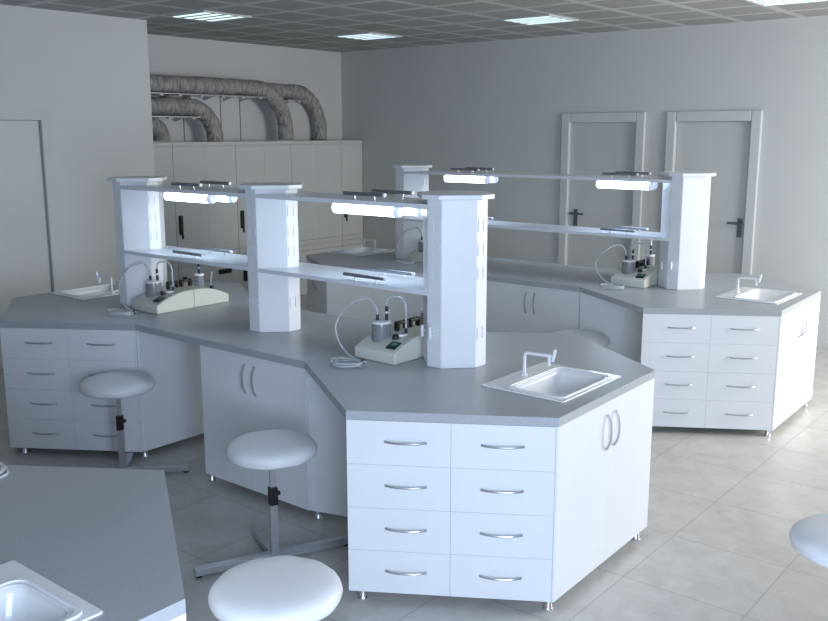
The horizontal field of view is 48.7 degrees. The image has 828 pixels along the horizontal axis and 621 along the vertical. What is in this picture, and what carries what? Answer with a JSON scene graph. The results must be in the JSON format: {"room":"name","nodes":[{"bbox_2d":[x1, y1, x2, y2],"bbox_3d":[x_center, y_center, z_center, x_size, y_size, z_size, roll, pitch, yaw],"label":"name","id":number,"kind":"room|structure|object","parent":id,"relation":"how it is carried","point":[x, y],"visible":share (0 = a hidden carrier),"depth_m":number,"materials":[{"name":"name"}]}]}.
{"room":"science classroom","nodes":[
{"label":"science classroom","id":0,"kind":"room"},
{"bbox_2d":[0,4,154,291],"bbox_3d":[-5.957,-0.673,6.148,1.300,3.163,9.055,9,14,38],"label":"wall","id":1,"kind":"structure","parent":0,"point":[91,71],"depth_m":8.55,"materials":[{"name":"paint"}]},
{"bbox_2d":[0,108,63,369],"bbox_3d":[-3.645,-0.610,8.067,0.078,2.300,1.095,9,14,38],"label":"door","id":2,"kind":"structure","parent":1,"relation":"in","point":[24,248],"depth_m":8.21,"materials":[{"name":"paint"}]},
{"bbox_2d":[152,117,170,140],"bbox_3d":[-2.977,-1.972,9.883,0.201,0.277,0.778,9,14,38],"label":"ventilation duct","id":3,"kind":"object","parent":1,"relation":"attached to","point":[160,130],"visible":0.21,"depth_m":10.02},
{"bbox_2d":[147,34,341,141],"bbox_3d":[-2.313,-1.696,11.376,0.200,3.163,3.920,9,14,38],"label":"wall","id":4,"kind":"structure","parent":0,"point":[319,71],"depth_m":11.36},
{"bbox_2d":[152,116,200,121],"bbox_3d":[-2.922,-2.110,10.072,0.369,0.060,1.150,9,14,38],"label":"shelf","id":5,"kind":"object","parent":4,"relation":"attached to","point":[176,118],"visible":0.56,"depth_m":10.20,"materials":[{"name":"metal"}]},
{"bbox_2d":[151,97,223,141],"bbox_3d":[-2.745,-2.118,10.147,0.201,0.491,1.517,9,14,38],"label":"ventilation duct","id":6,"kind":"object","parent":5,"relation":"on","point":[171,105],"visible":0.74,"depth_m":10.31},
{"bbox_2d":[151,92,266,101],"bbox_3d":[-2.607,-2.430,10.405,0.369,0.060,2.150,9,14,38],"label":"shelf","id":7,"kind":"object","parent":4,"relation":"attached to","point":[184,95],"visible":0.78,"depth_m":10.57,"materials":[{"name":"metal"}]},
{"bbox_2d":[150,75,293,139],"bbox_3d":[-2.391,-2.325,10.552,0.201,0.719,2.642,9,14,38],"label":"ventilation duct","id":8,"kind":"object","parent":7,"relation":"on","point":[158,83],"visible":0.84,"depth_m":10.70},
{"bbox_2d":[162,83,326,139],"bbox_3d":[-2.279,-2.392,10.961,0.201,0.715,3.426,9,14,38],"label":"ventilation duct","id":9,"kind":"object","parent":7,"relation":"on","point":[295,92],"visible":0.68,"depth_m":11.96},
{"bbox_2d":[0,294,827,620],"bbox_3d":[0.249,1.374,4.133,14.400,0.100,13.200,9,14,38],"label":"floor","id":10,"kind":"structure","parent":0,"point":[724,505],"depth_m":4.88,"materials":[{"name":"tile"}]},
{"bbox_2d":[0,328,203,457],"bbox_3d":[-2.061,0.503,6.114,0.769,0.859,0.993,9,14,38],"label":"drawer unit","id":11,"kind":"object","parent":10,"relation":"on","point":[44,369],"visible":0.91,"depth_m":5.94,"materials":[{"name":"laminate"}]},
{"bbox_2d":[79,371,188,472],"bbox_3d":[-1.807,0.714,5.627,0.518,0.630,0.661,11,15,44],"label":"stool","id":12,"kind":"object","parent":10,"relation":"on","point":[117,385],"visible":0.89,"depth_m":5.56,"materials":[{"name":"leather"}]},
{"bbox_2d":[153,142,178,280],"bbox_3d":[-3.038,-0.854,10.135,0.408,1.985,0.723,9,14,38],"label":"tall cabinet","id":13,"kind":"object","parent":10,"relation":"on","point":[163,159],"visible":0.16,"depth_m":10.16,"materials":[{"name":"paint"}]},
{"bbox_2d":[170,613,185,620],"bbox_3d":[-1.209,1.217,2.314,0.825,0.809,1.009,9,14,38],"label":"base cabinet","id":14,"kind":"object","parent":10,"relation":"on","point":[182,617],"visible":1,"depth_m":2.38,"materials":[{"name":"laminate"}]},
{"bbox_2d":[171,141,239,282],"bbox_3d":[-2.527,-0.975,10.752,0.408,1.985,0.893,9,14,38],"label":"tall cabinet","id":15,"kind":"object","parent":10,"relation":"on","point":[198,225],"visible":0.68,"depth_m":10.59,"materials":[{"name":"paint"}]},
{"bbox_2d":[200,345,310,509],"bbox_3d":[-0.631,0.605,5.581,0.893,0.859,0.992,9,14,38],"label":"base cabinet","id":16,"kind":"object","parent":10,"relation":"on","point":[242,394],"visible":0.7,"depth_m":5.21,"materials":[{"name":"laminate"}]},
{"bbox_2d":[0,282,654,426],"bbox_3d":[-0.848,0.125,5.688,4.592,0.040,1.992,9,14,38],"label":"countertop","id":17,"kind":"structure","parent":16,"relation":"on","point":[412,390],"depth_m":4.92,"materials":[{"name":"laminate"}]},
{"bbox_2d":[50,272,118,299],"bbox_3d":[-2.397,-0.168,6.970,0.450,0.266,0.566,9,14,38],"label":"sink","id":18,"kind":"object","parent":17,"relation":"in","point":[110,289],"visible":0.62,"depth_m":6.93,"materials":[{"name":"white ceramic"}]},
{"bbox_2d":[62,285,118,294],"bbox_3d":[-2.432,-0.098,7.012,0.278,0.114,0.464,9,14,38],"label":"basin","id":19,"kind":"object","parent":18,"relation":"in","point":[93,290],"depth_m":7.09,"materials":[{"name":"ceramic"}]},
{"bbox_2d":[95,272,113,292],"bbox_3d":[-2.334,-0.214,6.905,0.184,0.150,0.049,9,14,38],"label":"tap","id":20,"kind":"object","parent":17,"relation":"on","point":[98,277],"depth_m":6.88,"materials":[{"name":"white metal"}]},
{"bbox_2d":[106,261,228,315],"bbox_3d":[-1.756,-0.190,6.333,0.428,0.332,0.844,9,14,38],"label":"instrument","id":21,"kind":"object","parent":17,"relation":"on","point":[157,299],"visible":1,"depth_m":6.25,"materials":[{"name":"beige plastic"}]},
{"bbox_2d":[145,269,160,297],"bbox_3d":[-1.786,-0.177,6.264,0.110,0.216,0.110,9,14,38],"label":"jar","id":22,"kind":"object","parent":21,"relation":"on","point":[153,286],"depth_m":6.23,"materials":[{"name":"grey glass"}]},
{"bbox_2d":[194,264,203,286],"bbox_3d":[-1.539,-0.263,6.549,0.072,0.246,0.072,9,14,38],"label":"jar","id":23,"kind":"object","parent":21,"relation":"on","point":[198,277],"depth_m":6.53,"materials":[{"name":"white glass"}]},
{"bbox_2d":[107,176,494,368],"bbox_3d":[-0.859,-0.331,5.607,3.168,0.886,0.415,9,14,38],"label":"rack","id":24,"kind":"object","parent":17,"relation":"on","point":[453,283],"visible":0.98,"depth_m":5.35,"materials":[{"name":"white laminate"}]},
{"bbox_2d":[154,196,158,204],"bbox_3d":[-1.779,-0.760,6.316,0.004,0.060,0.028,9,14,38],"label":"socket","id":25,"kind":"object","parent":24,"relation":"attached to","point":[156,198],"depth_m":6.31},
{"bbox_2d":[120,184,244,196],"bbox_3d":[-1.395,-0.787,5.963,1.283,0.024,0.344,9,14,38],"label":"shelf","id":26,"kind":"object","parent":24,"relation":"attached to","point":[124,188],"depth_m":5.91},
{"bbox_2d":[124,246,247,270],"bbox_3d":[-1.394,-0.354,6.047,1.283,0.024,0.344,9,14,38],"label":"shelf","id":27,"kind":"object","parent":24,"relation":"attached to","point":[212,258],"depth_m":6.03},
{"bbox_2d":[163,192,216,203],"bbox_3d":[-1.461,-0.737,5.949,0.490,0.068,0.068,9,14,38],"label":"lamp","id":28,"kind":"object","parent":24,"relation":"attached to","point":[198,198],"visible":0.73,"depth_m":5.90,"materials":[{"name":"plastic"}]},
{"bbox_2d":[216,196,237,202],"bbox_3d":[-1.346,-0.754,6.034,0.490,0.068,0.068,9,14,38],"label":"lamp","id":29,"kind":"object","parent":24,"relation":"attached to","point":[230,199],"visible":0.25,"depth_m":5.89,"materials":[{"name":"plastic"}]},
{"bbox_2d":[246,206,249,215],"bbox_3d":[-0.988,-0.590,5.437,0.028,0.060,0.004,9,14,38],"label":"socket","id":30,"kind":"object","parent":24,"relation":"attached to","point":[247,207],"depth_m":5.43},
{"bbox_2d":[247,246,250,256],"bbox_3d":[-0.988,-0.354,5.483,0.028,0.060,0.004,9,14,38],"label":"socket","id":31,"kind":"object","parent":24,"relation":"attached to","point":[248,247],"depth_m":5.48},
{"bbox_2d":[249,297,252,306],"bbox_3d":[-0.988,-0.050,5.542,0.028,0.060,0.004,9,14,38],"label":"socket","id":32,"kind":"object","parent":24,"relation":"attached to","point":[250,298],"depth_m":5.54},
{"bbox_2d":[251,206,254,216],"bbox_3d":[-0.953,-0.584,5.408,0.028,0.060,0.004,9,14,38],"label":"socket","id":33,"kind":"object","parent":24,"relation":"attached to","point":[252,207],"depth_m":5.41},
{"bbox_2d":[252,247,255,256],"bbox_3d":[-0.952,-0.349,5.454,0.028,0.060,0.004,9,14,38],"label":"socket","id":34,"kind":"object","parent":24,"relation":"attached to","point":[253,248],"depth_m":5.45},
{"bbox_2d":[252,227,255,236],"bbox_3d":[-0.952,-0.467,5.431,0.028,0.060,0.004,9,14,38],"label":"socket","id":35,"kind":"object","parent":24,"relation":"attached to","point":[253,228],"depth_m":5.43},
{"bbox_2d":[254,298,257,307],"bbox_3d":[-0.952,-0.044,5.513,0.028,0.060,0.004,9,14,38],"label":"socket","id":36,"kind":"object","parent":24,"relation":"attached to","point":[255,299],"depth_m":5.51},
{"bbox_2d":[287,206,290,216],"bbox_3d":[-0.740,-0.589,5.430,0.004,0.060,0.028,9,14,38],"label":"socket","id":37,"kind":"object","parent":24,"relation":"attached to","point":[288,207],"depth_m":5.43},
{"bbox_2d":[288,246,291,256],"bbox_3d":[-0.740,-0.353,5.476,0.004,0.060,0.028,9,14,38],"label":"socket","id":38,"kind":"object","parent":24,"relation":"attached to","point":[289,247],"depth_m":5.47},
{"bbox_2d":[288,226,291,236],"bbox_3d":[-0.740,-0.471,5.453,0.004,0.060,0.028,9,14,38],"label":"socket","id":39,"kind":"object","parent":24,"relation":"attached to","point":[289,227],"depth_m":5.45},
{"bbox_2d":[290,297,293,307],"bbox_3d":[-0.740,-0.049,5.535,0.004,0.060,0.028,9,14,38],"label":"socket","id":40,"kind":"object","parent":24,"relation":"attached to","point":[291,298],"depth_m":5.53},
{"bbox_2d":[293,226,296,235],"bbox_3d":[-0.711,-0.478,5.488,0.004,0.060,0.028,9,14,38],"label":"socket","id":41,"kind":"object","parent":24,"relation":"attached to","point":[294,227],"depth_m":5.48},
{"bbox_2d":[293,206,296,215],"bbox_3d":[-0.711,-0.596,5.465,0.004,0.060,0.028,9,14,38],"label":"socket","id":42,"kind":"object","parent":24,"relation":"attached to","point":[294,207],"depth_m":5.46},
{"bbox_2d":[294,246,297,255],"bbox_3d":[-0.711,-0.360,5.511,0.004,0.060,0.028,9,14,38],"label":"socket","id":43,"kind":"object","parent":24,"relation":"attached to","point":[295,247],"depth_m":5.51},
{"bbox_2d":[295,296,298,305],"bbox_3d":[-0.711,-0.056,5.570,0.004,0.060,0.028,9,14,38],"label":"socket","id":44,"kind":"object","parent":24,"relation":"attached to","point":[296,297],"depth_m":5.57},
{"bbox_2d":[255,191,426,208],"bbox_3d":[-0.325,-0.622,5.110,1.288,0.024,0.344,9,14,38],"label":"shelf","id":45,"kind":"object","parent":24,"relation":"attached to","point":[260,196],"depth_m":5.07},
{"bbox_2d":[258,262,426,295],"bbox_3d":[-0.325,-0.189,5.194,1.288,0.024,0.344,9,14,38],"label":"shelf","id":46,"kind":"object","parent":24,"relation":"attached to","point":[404,283],"depth_m":5.18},
{"bbox_2d":[331,203,403,217],"bbox_3d":[-0.258,-0.551,4.989,0.490,0.068,0.068,9,14,38],"label":"lamp","id":47,"kind":"object","parent":24,"relation":"attached to","point":[397,212],"visible":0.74,"depth_m":4.95,"materials":[{"name":"plastic"}]},
{"bbox_2d":[404,208,422,216],"bbox_3d":[-0.138,-0.566,5.064,0.490,0.068,0.068,9,14,38],"label":"lamp","id":48,"kind":"object","parent":24,"relation":"attached to","point":[407,211],"visible":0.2,"depth_m":4.92,"materials":[{"name":"plastic"}]},
{"bbox_2d":[421,325,424,336],"bbox_3d":[0.052,0.102,4.780,0.018,0.060,0.047,9,14,38],"label":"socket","id":49,"kind":"object","parent":24,"relation":"on","point":[422,326],"depth_m":4.76,"materials":[{"name":"white plastic"}]},
{"bbox_2d":[428,267,432,278],"bbox_3d":[0.083,-0.189,4.628,0.028,0.060,0.004,9,14,38],"label":"socket","id":50,"kind":"object","parent":24,"relation":"attached to","point":[430,269],"depth_m":4.63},
{"bbox_2d":[428,243,432,255],"bbox_3d":[0.083,-0.307,4.605,0.028,0.060,0.004,9,14,38],"label":"socket","id":51,"kind":"object","parent":24,"relation":"attached to","point":[430,245],"depth_m":4.60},
{"bbox_2d":[428,220,432,231],"bbox_3d":[0.083,-0.425,4.582,0.028,0.060,0.004,9,14,38],"label":"socket","id":52,"kind":"object","parent":24,"relation":"attached to","point":[430,222],"depth_m":4.58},
{"bbox_2d":[428,326,433,338],"bbox_3d":[0.090,0.109,4.666,0.018,0.060,0.047,9,14,38],"label":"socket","id":53,"kind":"object","parent":24,"relation":"on","point":[430,328],"depth_m":4.65,"materials":[{"name":"white plastic"}]},
{"bbox_2d":[435,328,439,339],"bbox_3d":[0.119,0.121,4.659,0.028,0.060,0.004,9,14,38],"label":"socket","id":54,"kind":"object","parent":24,"relation":"attached to","point":[437,330],"depth_m":4.66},
{"bbox_2d":[435,268,439,279],"bbox_3d":[0.119,-0.184,4.600,0.028,0.060,0.004,9,14,38],"label":"socket","id":55,"kind":"object","parent":24,"relation":"attached to","point":[437,270],"depth_m":4.60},
{"bbox_2d":[435,244,439,255],"bbox_3d":[0.119,-0.301,4.577,0.028,0.060,0.004,9,14,38],"label":"socket","id":56,"kind":"object","parent":24,"relation":"attached to","point":[437,246],"depth_m":4.58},
{"bbox_2d":[435,220,439,232],"bbox_3d":[0.119,-0.419,4.554,0.028,0.060,0.004,9,14,38],"label":"socket","id":57,"kind":"object","parent":24,"relation":"attached to","point":[437,222],"depth_m":4.55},
{"bbox_2d":[477,327,480,338],"bbox_3d":[0.331,0.116,4.681,0.004,0.060,0.028,9,14,38],"label":"socket","id":58,"kind":"object","parent":24,"relation":"attached to","point":[478,328],"depth_m":4.68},
{"bbox_2d":[478,243,481,255],"bbox_3d":[0.331,-0.306,4.598,0.004,0.060,0.028,9,14,38],"label":"socket","id":59,"kind":"object","parent":24,"relation":"attached to","point":[479,244],"depth_m":4.60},
{"bbox_2d":[478,220,481,231],"bbox_3d":[0.331,-0.424,4.575,0.004,0.060,0.028,9,14,38],"label":"socket","id":60,"kind":"object","parent":24,"relation":"attached to","point":[479,221],"depth_m":4.57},
{"bbox_2d":[482,326,485,337],"bbox_3d":[0.360,0.109,4.716,0.004,0.060,0.028,9,14,38],"label":"socket","id":61,"kind":"object","parent":24,"relation":"attached to","point":[483,327],"depth_m":4.71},
{"bbox_2d":[483,266,486,277],"bbox_3d":[0.360,-0.195,4.656,0.004,0.060,0.028,9,14,38],"label":"socket","id":62,"kind":"object","parent":24,"relation":"attached to","point":[484,267],"depth_m":4.65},
{"bbox_2d":[483,243,486,254],"bbox_3d":[0.360,-0.313,4.633,0.004,0.060,0.028,9,14,38],"label":"socket","id":63,"kind":"object","parent":24,"relation":"attached to","point":[484,244],"depth_m":4.63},
{"bbox_2d":[483,219,486,230],"bbox_3d":[0.360,-0.430,4.611,0.004,0.060,0.028,9,14,38],"label":"socket","id":64,"kind":"object","parent":24,"relation":"attached to","point":[484,220],"depth_m":4.61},
{"bbox_2d":[329,296,422,367],"bbox_3d":[-0.147,0.070,4.992,0.428,0.332,0.844,9,14,38],"label":"pump","id":65,"kind":"object","parent":17,"relation":"on","point":[399,342],"visible":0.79,"depth_m":4.88,"materials":[{"name":"beige plastic"}]},
{"bbox_2d":[371,306,390,341],"bbox_3d":[-0.176,0.082,4.924,0.110,0.216,0.110,9,14,38],"label":"jar","id":66,"kind":"object","parent":65,"relation":"on","point":[381,328],"depth_m":4.89,"materials":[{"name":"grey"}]},
{"bbox_2d":[420,309,422,324],"bbox_3d":[0.070,-0.004,5.208,0.072,0.246,0.072,9,14,38],"label":"jar","id":67,"kind":"object","parent":65,"relation":"on","point":[421,311],"depth_m":5.20,"materials":[{"name":"white glass"}]},
{"bbox_2d":[521,349,556,375],"bbox_3d":[0.610,0.255,4.481,0.184,0.150,0.049,9,14,38],"label":"tap","id":68,"kind":"object","parent":17,"relation":"on","point":[549,359],"depth_m":4.48,"materials":[{"name":"white metal"}]},
{"bbox_2d":[482,349,620,402],"bbox_3d":[0.673,0.322,4.439,0.450,0.266,0.566,9,14,38],"label":"sink","id":69,"kind":"object","parent":17,"relation":"in","point":[549,381],"visible":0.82,"depth_m":4.53,"materials":[{"name":"white ceramic"}]},
{"bbox_2d":[515,369,604,395],"bbox_3d":[0.708,0.402,4.425,0.278,0.114,0.464,9,14,38],"label":"basin","id":70,"kind":"object","parent":69,"relation":"in","point":[551,382],"depth_m":4.58,"materials":[{"name":"ceramic"}]},
{"bbox_2d":[231,141,291,292],"bbox_3d":[-1.963,-1.108,11.434,0.408,1.985,0.893,9,14,38],"label":"tall cabinet","id":71,"kind":"object","parent":10,"relation":"on","point":[256,161],"visible":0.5,"depth_m":11.12,"materials":[{"name":"laminate"}]},
{"bbox_2d":[193,429,347,577],"bbox_3d":[-0.692,0.934,4.491,0.518,0.630,0.661,5,12,25],"label":"stool","id":72,"kind":"object","parent":10,"relation":"on","point":[271,450],"visible":0.89,"depth_m":4.43,"materials":[{"name":"white leather"}]},
{"bbox_2d":[208,555,342,620],"bbox_3d":[-0.461,1.202,3.111,0.661,0.630,0.518,-4,12,-18],"label":"stool","id":73,"kind":"object","parent":10,"relation":"on","point":[282,587],"visible":1,"depth_m":2.98,"materials":[{"name":"leather"}]},
{"bbox_2d":[306,259,326,313],"bbox_3d":[-0.452,-0.117,9.281,0.767,0.859,1.987,9,14,38],"label":"base cabinet","id":74,"kind":"object","parent":10,"relation":"on","point":[316,290],"visible":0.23,"depth_m":8.65,"materials":[{"name":"laminate"}]},
{"bbox_2d":[291,140,342,294],"bbox_3d":[-1.392,-1.243,12.123,0.408,1.985,0.913,9,14,38],"label":"tall cabinet","id":75,"kind":"object","parent":10,"relation":"on","point":[316,164],"visible":0.49,"depth_m":11.97,"materials":[{"name":"paint"}]},
{"bbox_2d":[307,372,347,519],"bbox_3d":[-0.196,0.753,4.818,0.795,0.859,0.046,5,12,23],"label":"base cabinet","id":76,"kind":"object","parent":10,"relation":"on","point":[327,425],"visible":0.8,"depth_m":4.92,"materials":[{"name":"white laminate"}]},
{"bbox_2d":[341,140,362,249],"bbox_3d":[-0.973,-1.342,12.630,0.408,1.985,0.413,9,14,38],"label":"tall cabinet","id":77,"kind":"object","parent":10,"relation":"on","point":[351,150],"visible":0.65,"depth_m":12.46,"materials":[{"name":"paint"}]},
{"bbox_2d":[327,273,422,324],"bbox_3d":[-0.181,0.047,8.437,0.766,0.859,0.992,9,14,38],"label":"base cabinet","id":78,"kind":"object","parent":10,"relation":"on","point":[339,296],"visible":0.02,"depth_m":8.22,"materials":[{"name":"laminate"}]},
{"bbox_2d":[346,419,558,610],"bbox_3d":[0.316,0.870,4.216,0.786,0.859,0.994,9,14,38],"label":"drawer unit","id":79,"kind":"object","parent":10,"relation":"on","point":[438,509],"visible":1,"depth_m":4.01,"materials":[{"name":"laminate"}]},
{"bbox_2d":[486,281,579,332],"bbox_3d":[1.247,0.149,7.904,0.893,0.859,0.992,9,14,38],"label":"base cabinet","id":80,"kind":"object","parent":10,"relation":"on","point":[509,307],"visible":0.41,"depth_m":7.51,"materials":[{"name":"laminate"}]},
{"bbox_2d":[306,245,820,315],"bbox_3d":[1.031,-0.330,8.011,4.592,0.040,1.992,9,14,38],"label":"countertop","id":81,"kind":"structure","parent":80,"relation":"on","point":[656,299],"depth_m":7.22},
{"bbox_2d":[328,236,394,255],"bbox_3d":[-0.518,-0.623,9.293,0.450,0.266,0.566,9,14,38],"label":"sink","id":82,"kind":"object","parent":81,"relation":"in","point":[360,251],"visible":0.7,"depth_m":9.26,"materials":[{"name":"white ceramic"}]},
{"bbox_2d":[338,248,381,252],"bbox_3d":[-0.553,-0.554,9.335,0.278,0.114,0.464,9,14,38],"label":"basin","id":83,"kind":"object","parent":82,"relation":"in","point":[353,250],"depth_m":9.46,"materials":[{"name":"metal"}]},
{"bbox_2d":[361,236,376,251],"bbox_3d":[-0.455,-0.669,9.228,0.184,0.150,0.049,9,14,38],"label":"tap","id":84,"kind":"object","parent":81,"relation":"on","point":[363,240],"depth_m":9.21,"materials":[{"name":"white metal"}]},
{"bbox_2d":[395,227,422,264],"bbox_3d":[0.122,-0.645,8.656,0.428,0.332,0.844,9,14,38],"label":"pump","id":85,"kind":"object","parent":81,"relation":"on","point":[416,255],"visible":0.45,"depth_m":8.55,"materials":[{"name":"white plastic"}]},
{"bbox_2d":[418,237,422,251],"bbox_3d":[0.093,-0.633,8.587,0.110,0.216,0.110,9,14,38],"label":"jar","id":86,"kind":"object","parent":85,"relation":"on","point":[420,242],"depth_m":8.55,"materials":[{"name":"grey glass"}]},
{"bbox_2d":[391,164,715,289],"bbox_3d":[1.033,-0.784,7.920,3.134,0.886,0.415,9,14,38],"label":"rack","id":87,"kind":"object","parent":81,"relation":"on","point":[682,237],"visible":0.8,"depth_m":7.08,"materials":[{"name":"white laminate"}]},
{"bbox_2d":[443,175,490,183],"bbox_3d":[0.472,-1.176,8.191,0.490,0.068,0.068,9,14,38],"label":"lamp","id":88,"kind":"object","parent":87,"relation":"attached to","point":[447,178],"visible":0.88,"depth_m":8.16,"materials":[{"name":"plastic"}]},
{"bbox_2d":[490,177,497,182],"bbox_3d":[0.546,-1.197,8.296,0.490,0.068,0.068,9,14,38],"label":"lamp","id":89,"kind":"object","parent":87,"relation":"attached to","point":[493,179],"visible":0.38,"depth_m":8.14,"materials":[{"name":"plastic"}]},
{"bbox_2d":[404,218,668,240],"bbox_3d":[1.034,-0.724,7.932,2.629,0.024,0.344,9,14,38],"label":"shelf","id":90,"kind":"object","parent":87,"relation":"attached to","point":[661,236],"depth_m":7.61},
{"bbox_2d":[404,170,671,182],"bbox_3d":[1.033,-1.157,7.848,2.629,0.024,0.344,9,14,38],"label":"shelf","id":91,"kind":"object","parent":87,"relation":"attached to","point":[407,173],"depth_m":7.63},
{"bbox_2d":[595,180,654,190],"bbox_3d":[1.667,-0.992,7.237,0.490,0.068,0.068,9,14,38],"label":"lamp","id":92,"kind":"object","parent":87,"relation":"attached to","point":[599,184],"visible":0.92,"depth_m":7.21,"materials":[{"name":"plastic"}]},
{"bbox_2d":[595,240,658,289],"bbox_3d":[1.732,-0.385,7.316,0.428,0.332,0.844,9,14,38],"label":"pump","id":93,"kind":"object","parent":81,"relation":"on","point":[643,273],"visible":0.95,"depth_m":7.21,"materials":[{"name":"beige plastic"}]},
{"bbox_2d":[622,250,635,273],"bbox_3d":[1.702,-0.373,7.247,0.110,0.216,0.110,9,14,38],"label":"jar","id":94,"kind":"object","parent":93,"relation":"on","point":[628,265],"depth_m":7.21,"materials":[{"name":"grey glass"}]},
{"bbox_2d":[647,240,654,265],"bbox_3d":[1.949,-0.459,7.531,0.072,0.246,0.072,9,14,38],"label":"jar","id":95,"kind":"object","parent":93,"relation":"on","point":[650,256],"depth_m":7.51,"materials":[{"name":"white glass"}]},
{"bbox_2d":[735,274,761,292],"bbox_3d":[2.489,-0.201,6.804,0.184,0.150,0.049,9,14,38],"label":"tap","id":96,"kind":"object","parent":81,"relation":"on","point":[758,280],"depth_m":6.81,"materials":[{"name":"white metal"}]},
{"bbox_2d":[715,274,801,303],"bbox_3d":[2.551,-0.133,6.762,0.450,0.266,0.566,9,14,38],"label":"sink","id":97,"kind":"object","parent":81,"relation":"in","point":[759,295],"visible":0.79,"depth_m":6.85,"materials":[{"name":"white ceramic"}]},
{"bbox_2d":[738,290,790,300],"bbox_3d":[2.587,-0.053,6.748,0.278,0.114,0.464,9,14,38],"label":"basin","id":98,"kind":"object","parent":97,"relation":"in","point":[756,295],"depth_m":6.91,"materials":[{"name":"ceramic"}]},
{"bbox_2d":[554,329,609,346],"bbox_3d":[1.226,0.477,6.824,0.518,0.630,0.661,-5,12,-23],"label":"stool","id":99,"kind":"object","parent":10,"relation":"on","point":[599,338],"visible":0.33,"depth_m":6.71,"materials":[{"name":"white plastic"}]},
{"bbox_2d":[551,378,653,601],"bbox_3d":[0.641,0.798,4.580,0.792,0.859,0.999,9,14,38],"label":"base cabinet","id":100,"kind":"object","parent":10,"relation":"on","point":[604,453],"visible":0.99,"depth_m":4.29,"materials":[{"name":"laminate"}]},
{"bbox_2d":[579,292,642,362],"bbox_3d":[1.683,0.298,7.141,0.795,0.859,0.046,5,12,23],"label":"panel","id":101,"kind":"object","parent":10,"relation":"on","point":[622,325],"visible":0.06,"depth_m":7.14,"materials":[{"name":"white laminate"}]},
{"bbox_2d":[640,313,780,436],"bbox_3d":[2.195,0.414,6.539,0.786,0.859,0.994,9,14,38],"label":"drawer unit","id":102,"kind":"object","parent":10,"relation":"on","point":[712,371],"visible":0.94,"depth_m":6.33,"materials":[{"name":"laminate"}]},
{"bbox_2d":[771,296,819,429],"bbox_3d":[2.520,0.343,6.903,0.792,0.859,0.999,9,14,38],"label":"base cabinet","id":103,"kind":"object","parent":10,"relation":"on","point":[799,327],"visible":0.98,"depth_m":6.63,"materials":[{"name":"laminate"}]},
{"bbox_2d":[789,514,827,567],"bbox_3d":[1.638,1.132,3.461,0.661,0.630,0.518,-6,12,-28],"label":"stool","id":104,"kind":"object","parent":10,"relation":"on","point":[808,536],"visible":1,"depth_m":3.39,"materials":[{"name":"leather"}]},
{"bbox_3d":[-0.899,1.158,2.743,0.819,0.859,0.996,9,14,38],"label":"base cabinet","id":105,"kind":"object","parent":10,"relation":"on","visible":0},
{"bbox_2d":[0,465,185,620],"bbox_3d":[-2.653,0.559,3.473,4.595,0.040,1.992,9,14,38],"label":"countertop","id":106,"kind":"structure","parent":105,"relation":"on","point":[105,536],"depth_m":2.76,"materials":[{"name":"laminate"}]},
{"bbox_2d":[0,462,9,478],"bbox_3d":[-1.524,0.564,3.234,0.187,0.038,0.156,9,14,38],"label":"coiled hose","id":107,"kind":"object","parent":106,"relation":"on","point":[3,467],"visible":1,"depth_m":3.23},
{"bbox_2d":[0,560,102,620],"bbox_3d":[-1.134,0.756,2.225,0.450,0.266,0.566,9,14,38],"label":"sink","id":108,"kind":"object","parent":106,"relation":"in","point":[25,595],"visible":1,"depth_m":2.42,"materials":[{"name":"white ceramic"}]},
{"bbox_2d":[0,585,66,620],"bbox_3d":[-1.099,0.836,2.212,0.278,0.114,0.464,9,14,38],"label":"basin","id":109,"kind":"object","parent":108,"relation":"in","point":[17,602],"depth_m":2.42,"materials":[{"name":"ceramic"}]},
{"bbox_2d":[0,0,827,51],"bbox_3d":[0.245,-1.828,3.508,14.400,0.100,13.200,9,14,38],"label":"ceiling","id":110,"kind":"structure","parent":0,"point":[302,24],"depth_m":8.59,"materials":[{"name":"tile"}]},
{"bbox_2d":[167,10,250,21],"bbox_3d":[-1.912,-2.747,8.541,0.550,0.015,0.550,9,14,38],"label":"recessed light","id":111,"kind":"object","parent":110,"relation":"in","point":[203,15],"visible":1,"depth_m":8.50,"materials":[{"name":"paint"}]},
{"bbox_2d":[333,32,401,39],"bbox_3d":[-0.523,-3.097,10.329,0.550,0.015,0.550,9,14,38],"label":"recessed light","id":112,"kind":"object","parent":110,"relation":"in","point":[365,35],"visible":1,"depth_m":10.29,"materials":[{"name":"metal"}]},
{"bbox_2d":[500,14,578,24],"bbox_3d":[1.212,-2.810,8.844,0.550,0.015,0.550,9,14,38],"label":"recessed light","id":113,"kind":"object","parent":110,"relation":"in","point":[546,18],"visible":1,"depth_m":8.79,"materials":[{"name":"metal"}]},
{"bbox_2d":[744,0,827,6],"bbox_3d":[3.060,-2.550,7.496,0.550,0.015,0.550,9,14,38],"label":"recessed light","id":114,"kind":"object","parent":110,"relation":"in","point":[765,3],"visible":1,"depth_m":7.62,"materials":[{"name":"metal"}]},
{"bbox_2d":[341,16,827,339],"bbox_3d":[4.295,-1.185,8.711,14.400,3.163,0.200,9,14,38],"label":"wall","id":115,"kind":"structure","parent":0,"point":[499,105],"depth_m":10.22,"materials":[{"name":"paint"}]},
{"bbox_2d":[558,112,645,269],"bbox_3d":[2.115,-1.076,10.410,1.030,2.303,0.112,9,14,38],"label":"door","id":116,"kind":"structure","parent":115,"relation":"in","point":[596,148],"depth_m":10.37,"materials":[{"name":"paint"}]},
{"bbox_2d":[664,110,762,274],"bbox_3d":[3.092,-0.925,9.632,1.004,2.303,0.112,9,14,38],"label":"door","id":117,"kind":"structure","parent":115,"relation":"in","point":[729,150],"depth_m":9.47,"materials":[{"name":"paint"}]},
{"bbox_2d":[816,339,827,346],"bbox_3d":[6.656,0.723,6.991,8.150,0.070,0.012,9,14,38],"label":"baseboard","id":118,"kind":"structure","parent":115,"relation":"attached to","point":[820,342],"depth_m":9.06,"materials":[{"name":"paint"}]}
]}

